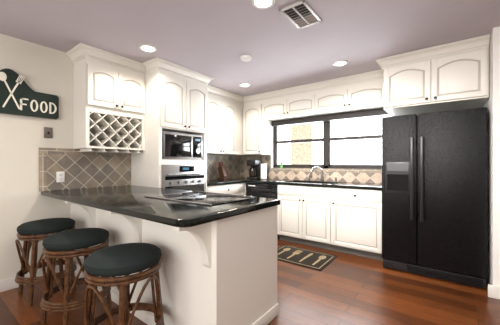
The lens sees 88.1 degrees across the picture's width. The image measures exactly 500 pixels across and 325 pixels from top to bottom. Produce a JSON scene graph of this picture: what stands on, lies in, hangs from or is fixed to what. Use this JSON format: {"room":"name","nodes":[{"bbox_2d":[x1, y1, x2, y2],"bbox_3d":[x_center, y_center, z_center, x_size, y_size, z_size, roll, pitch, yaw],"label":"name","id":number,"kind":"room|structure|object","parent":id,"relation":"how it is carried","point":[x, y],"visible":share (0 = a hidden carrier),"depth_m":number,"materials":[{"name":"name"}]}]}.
{"room":"kitchen","nodes":[
{"label":"kitchen","id":0,"kind":"room"},
{"bbox_2d":[0,33,73,279],"bbox_3d":[-2.414,-0.006,2.483,0.150,2.440,7.460,0,0,37],"label":"wall","id":1,"kind":"structure","parent":0,"point":[43,69],"depth_m":2.60,"materials":[{"name":"paint"}]},
{"bbox_2d":[0,68,58,118],"bbox_3d":[-2.243,-0.686,2.529,0.023,0.430,0.620,0,0,37],"label":"sign","id":2,"kind":"object","parent":1,"relation":"attached to","point":[19,96],"visible":1,"depth_m":2.53,"materials":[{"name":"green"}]},
{"bbox_2d":[0,265,64,291],"bbox_3d":[-3.302,1.157,1.168,0.014,0.115,4.290,0,0,37],"label":"baseboard","id":3,"kind":"structure","parent":1,"relation":"attached to","point":[10,283],"depth_m":2.50,"materials":[{"name":"white paint"}]},
{"bbox_2d":[44,127,52,137],"bbox_3d":[-2.125,-0.324,2.725,0.012,0.115,0.075,0,0,37],"label":"switch plate","id":4,"kind":"object","parent":1,"relation":"attached to","point":[48,132],"visible":1,"depth_m":2.73,"materials":[{"name":"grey metal"}]},
{"bbox_2d":[56,172,64,181],"bbox_3d":[-2.056,0.146,2.804,0.008,0.115,0.075,0,0,37],"label":"electrical outlet plate","id":5,"kind":"object","parent":1,"relation":"attached to","point":[60,176],"visible":1,"depth_m":2.80,"materials":[{"name":"white plastic"}]},
{"bbox_2d":[39,147,130,190],"bbox_3d":[-1.880,0.062,3.057,0.012,0.453,0.980,0,0,37],"label":"backsplash","id":6,"kind":"structure","parent":1,"relation":"attached to","point":[91,169],"depth_m":2.97,"materials":[{"name":"tile"}]},
{"bbox_2d":[66,42,145,153],"bbox_3d":[-1.651,-0.676,3.030,0.405,1.092,0.742,0,0,37],"label":"upper cabinet","id":7,"kind":"object","parent":1,"relation":"attached to","point":[109,102],"visible":1,"depth_m":2.91,"materials":[{"name":"white paint"}]},
{"bbox_2d":[207,85,238,154],"bbox_3d":[-0.618,-0.692,4.446,0.350,1.060,0.758,0,0,37],"label":"upper cabinet","id":8,"kind":"object","parent":1,"relation":"attached to","point":[225,124],"depth_m":4.36,"materials":[{"name":"white paint"}]},
{"bbox_2d":[207,154,239,179],"bbox_3d":[-0.658,0.064,4.680,0.010,0.450,1.514,0,0,37],"label":"backsplash","id":9,"kind":"structure","parent":1,"relation":"attached to","point":[231,163],"depth_m":4.90,"materials":[{"name":"tile"}]},
{"bbox_2d":[239,97,242,155],"bbox_3d":[-0.240,-0.692,4.947,0.350,1.060,0.601,0,0,37],"label":"upper cabinet","id":10,"kind":"object","parent":1,"relation":"attached to","point":[240,98],"depth_m":4.78,"materials":[{"name":"white paint"}]},
{"bbox_2d":[0,239,499,324],"bbox_3d":[0.057,1.254,0.652,6.400,0.080,7.510,0,0,37],"label":"floor","id":11,"kind":"structure","parent":0,"point":[342,288],"depth_m":2.31,"materials":[{"name":"brown wood"}]},
{"bbox_2d":[15,218,76,305],"bbox_3d":[-1.912,0.878,2.442,0.462,0.676,0.462,0,0,37],"label":"bar stool","id":12,"kind":"object","parent":11,"relation":"on","point":[29,234],"visible":0.81,"depth_m":2.28,"materials":[{"name":"fabric"}]},
{"bbox_2d":[40,228,111,324],"bbox_3d":[-1.355,0.878,2.035,0.462,0.676,0.462,0,0,37],"label":"bar stool","id":13,"kind":"object","parent":11,"relation":"on","point":[60,245],"visible":0.73,"depth_m":1.88,"materials":[{"name":"fabric"}]},
{"bbox_2d":[83,243,163,324],"bbox_3d":[-0.782,0.878,1.616,0.462,0.676,0.462,0,0,37],"label":"bar stool","id":14,"kind":"object","parent":11,"relation":"on","point":[121,260],"visible":1,"depth_m":1.51,"materials":[{"name":"fabric"}]},
{"bbox_2d":[131,57,213,191],"bbox_3d":[-1.071,-0.004,3.549,0.705,2.436,0.930,0,0,37],"label":"tall cabinet","id":15,"kind":"object","parent":11,"relation":"on","point":[173,155],"visible":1,"depth_m":3.26,"materials":[{"name":"white paint"}]},
{"bbox_2d":[69,201,277,324],"bbox_3d":[-0.889,0.772,2.483,2.278,0.882,0.695,0,0,37],"label":"base cabinet","id":16,"kind":"object","parent":11,"relation":"on","point":[218,265],"depth_m":1.77,"materials":[{"name":"white paint"}]},
{"bbox_2d":[41,185,279,228],"bbox_3d":[-0.956,0.309,2.380,2.296,0.040,0.980,0,0,37],"label":"countertop","id":17,"kind":"structure","parent":16,"relation":"on","point":[127,200],"depth_m":1.82,"materials":[{"name":"black stone"}]},
{"bbox_2d":[144,191,256,205],"bbox_3d":[-0.427,0.283,2.203,0.808,0.010,0.538,0,0,37],"label":"cooktop","id":18,"kind":"object","parent":17,"relation":"in","point":[203,198],"visible":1,"depth_m":2.14,"materials":[{"name":"black glass"}]},
{"bbox_2d":[207,179,244,195],"bbox_3d":[-0.585,0.751,4.236,0.656,0.925,0.892,0,0,37],"label":"base cabinet","id":19,"kind":"object","parent":11,"relation":"on","point":[234,187],"visible":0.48,"depth_m":4.12,"materials":[{"name":"white paint"}]},
{"bbox_2d":[244,182,263,195],"bbox_3d":[-0.130,0.774,4.865,0.620,0.880,0.600,0,0,37],"label":"base cabinet","id":20,"kind":"object","parent":11,"relation":"on","point":[245,182],"depth_m":4.45,"materials":[{"name":"white paint"}]},
{"bbox_2d":[246,183,279,239],"bbox_3d":[0.347,0.775,4.468,0.606,0.878,0.600,0,0,37],"label":"dishwasher","id":21,"kind":"object","parent":11,"relation":"on","point":[262,190],"visible":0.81,"depth_m":4.21,"materials":[{"name":"black plastic"}]},
{"bbox_2d":[276,182,335,250],"bbox_3d":[0.973,0.774,4.018,0.922,0.880,0.625,0,0,37],"label":"base cabinet","id":22,"kind":"object","parent":11,"relation":"on","point":[306,215],"depth_m":3.74,"materials":[{"name":"white paint"}]},
{"bbox_2d":[228,178,381,189],"bbox_3d":[0.709,0.309,4.217,2.740,0.040,0.625,0,0,37],"label":"countertop","id":23,"kind":"structure","parent":22,"relation":"on","point":[283,182],"depth_m":3.84,"materials":[{"name":"black stone"}]},
{"bbox_2d":[217,162,227,179],"bbox_3d":[-0.490,0.133,4.645,0.171,0.311,0.110,0,0,37],"label":"knife block","id":24,"kind":"object","parent":23,"relation":"on","point":[222,171],"visible":1,"depth_m":4.61,"materials":[{"name":"brown wood"}]},
{"bbox_2d":[247,160,261,178],"bbox_3d":[0.076,0.114,4.807,0.194,0.350,0.230,0,0,37],"label":"coffee maker","id":25,"kind":"object","parent":23,"relation":"on","point":[255,170],"visible":0.83,"depth_m":4.74,"materials":[{"name":"black plastic"}]},
{"bbox_2d":[260,162,267,178],"bbox_3d":[0.251,0.129,4.732,0.150,0.320,0.150,0,0,37],"label":"paper towel","id":26,"kind":"object","parent":23,"relation":"on","point":[263,171],"visible":1,"depth_m":4.68,"materials":[{"name":"white paper"}]},
{"bbox_2d":[308,166,327,181],"bbox_3d":[1.134,0.168,4.141,0.470,0.241,0.181,0,0,37],"label":"faucet","id":27,"kind":"object","parent":23,"relation":"on","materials":[{"name":"silver metal"}]},
{"bbox_2d":[277,245,337,270],"bbox_3d":[0.654,1.209,3.376,0.795,0.008,0.580,0,0,37],"label":"rug","id":28,"kind":"object","parent":11,"relation":"on","point":[315,260],"visible":0.88,"depth_m":3.31,"materials":[{"name":"fabric"}]},
{"bbox_2d":[336,186,382,260],"bbox_3d":[1.523,0.774,3.604,0.702,0.880,0.625,0,0,37],"label":"base cabinet","id":29,"kind":"object","parent":11,"relation":"on","point":[344,217],"depth_m":3.31,"materials":[{"name":"white paint"}]},
{"bbox_2d":[382,107,487,288],"bbox_3d":[2.105,0.333,3.009,0.910,1.738,0.820,0,0,37],"label":"refrigerator","id":30,"kind":"object","parent":11,"relation":"on","point":[434,194],"visible":1,"depth_m":2.68,"materials":[{"name":"black painted metal"},{"name":"black plastic"}]},
{"bbox_2d":[0,0,499,96],"bbox_3d":[0.057,-1.256,0.652,6.400,0.060,7.510,0,0,37],"label":"ceiling","id":31,"kind":"structure","parent":0,"point":[216,40],"depth_m":2.40,"materials":[{"name":"paint"}]},
{"bbox_2d":[139,44,156,51],"bbox_3d":[-1.083,-1.221,2.745,0.176,0.010,0.176,0,0,37],"label":"recessed light","id":32,"kind":"object","parent":31,"relation":"in","point":[146,48],"visible":0.98,"depth_m":2.73,"materials":[{"name":"white glass"}]},
{"bbox_2d":[240,83,249,86],"bbox_3d":[-0.079,-1.221,4.028,0.176,0.010,0.176,0,0,37],"label":"recessed light","id":33,"kind":"object","parent":31,"relation":"in","point":[244,84],"visible":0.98,"depth_m":4.01,"materials":[{"name":"white glass"}]},
{"bbox_2d":[240,55,251,61],"bbox_3d":[-0.045,-1.207,2.976,0.130,0.038,0.130,0,0,37],"label":"smoke detector","id":34,"kind":"object","parent":31,"relation":"attached to","point":[245,58],"visible":1,"depth_m":2.94,"materials":[{"name":"white plastic"}]},
{"bbox_2d":[252,0,274,8],"bbox_3d":[0.099,-1.221,1.954,0.176,0.010,0.176,0,0,37],"label":"recessed light","id":35,"kind":"object","parent":31,"relation":"in","point":[262,4],"visible":1,"depth_m":1.97,"materials":[{"name":"white glass"}]},
{"bbox_2d":[279,0,321,28],"bbox_3d":[0.423,-1.219,2.135,0.220,0.014,0.360,0,0,37],"label":"ceiling vent","id":36,"kind":"object","parent":31,"relation":"in","point":[301,14],"visible":1,"depth_m":2.12,"materials":[{"name":"silver metal"}]},
{"bbox_2d":[333,60,347,65],"bbox_3d":[1.102,-1.221,3.152,0.176,0.010,0.176,0,0,37],"label":"recessed light","id":37,"kind":"object","parent":31,"relation":"in","point":[340,63],"visible":0.98,"depth_m":3.15,"materials":[{"name":"white glass"}]},
{"bbox_2d":[271,126,272,167],"bbox_3d":[2.321,-0.006,3.491,6.200,2.440,0.150,0,0,37],"label":"wall","id":38,"kind":"structure","parent":0,"point":[272,150],"depth_m":4.86,"materials":[{"name":"white paint"}]},
{"bbox_2d":[243,93,271,154],"bbox_3d":[0.134,-0.692,4.791,0.481,1.061,0.400,0,0,37],"label":"upper cabinet","id":39,"kind":"object","parent":38,"relation":"attached to","point":[257,134],"visible":1,"depth_m":4.67,"materials":[{"name":"white paint"}]},
{"bbox_2d":[260,69,383,120],"bbox_3d":[1.082,-1.006,4.077,1.975,0.431,0.400,0,0,37],"label":"upper cabinet","id":40,"kind":"object","parent":38,"relation":"attached to","point":[358,92],"visible":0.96,"depth_m":3.86,"materials":[{"name":"white paint"}]},
{"bbox_2d":[271,168,381,170],"bbox_3d":[1.214,0.093,4.261,1.985,0.021,0.072,0,0,37],"label":"window sill","id":41,"kind":"structure","parent":38,"relation":"attached to","point":[327,169],"depth_m":4.21,"materials":[{"name":"tile"}]},
{"bbox_2d":[375,34,489,115],"bbox_3d":[2.109,-0.931,3.055,0.995,0.581,0.795,0,0,37],"label":"upper cabinet","id":42,"kind":"object","parent":38,"relation":"attached to","point":[448,76],"visible":1,"depth_m":2.74,"materials":[{"name":"white paint"}]},
{"bbox_2d":[482,26,499,285],"bbox_3d":[3.475,-0.006,1.952,2.505,2.440,0.920,0,0,37],"label":"wall","id":43,"kind":"structure","parent":0,"point":[492,104],"depth_m":2.33,"materials":[{"name":"white paint"}]},
{"bbox_2d":[488,284,499,299],"bbox_3d":[3.180,1.157,1.589,2.540,0.115,0.014,0,0,37],"label":"baseboard","id":44,"kind":"structure","parent":43,"relation":"attached to","point":[493,291],"depth_m":2.32,"materials":[{"name":"white paint"}]},
{"label":"outside","id":45,"kind":"structure","parent":0,"visible":0},
{"bbox_2d":[278,116,389,164],"bbox_3d":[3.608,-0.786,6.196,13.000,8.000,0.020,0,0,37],"label":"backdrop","id":46,"kind":"structure","parent":45,"point":[358,152],"depth_m":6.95,"materials":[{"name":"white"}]},
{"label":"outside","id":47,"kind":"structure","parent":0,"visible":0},
{"bbox_2d":[291,124,311,163],"bbox_3d":[1.236,-0.286,6.205,0.360,5.000,0.400,0,0,37],"label":"stone column","id":48,"kind":"structure","parent":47,"point":[301,153],"depth_m":6.05,"materials":[{"name":"beige stone"}]}
]}

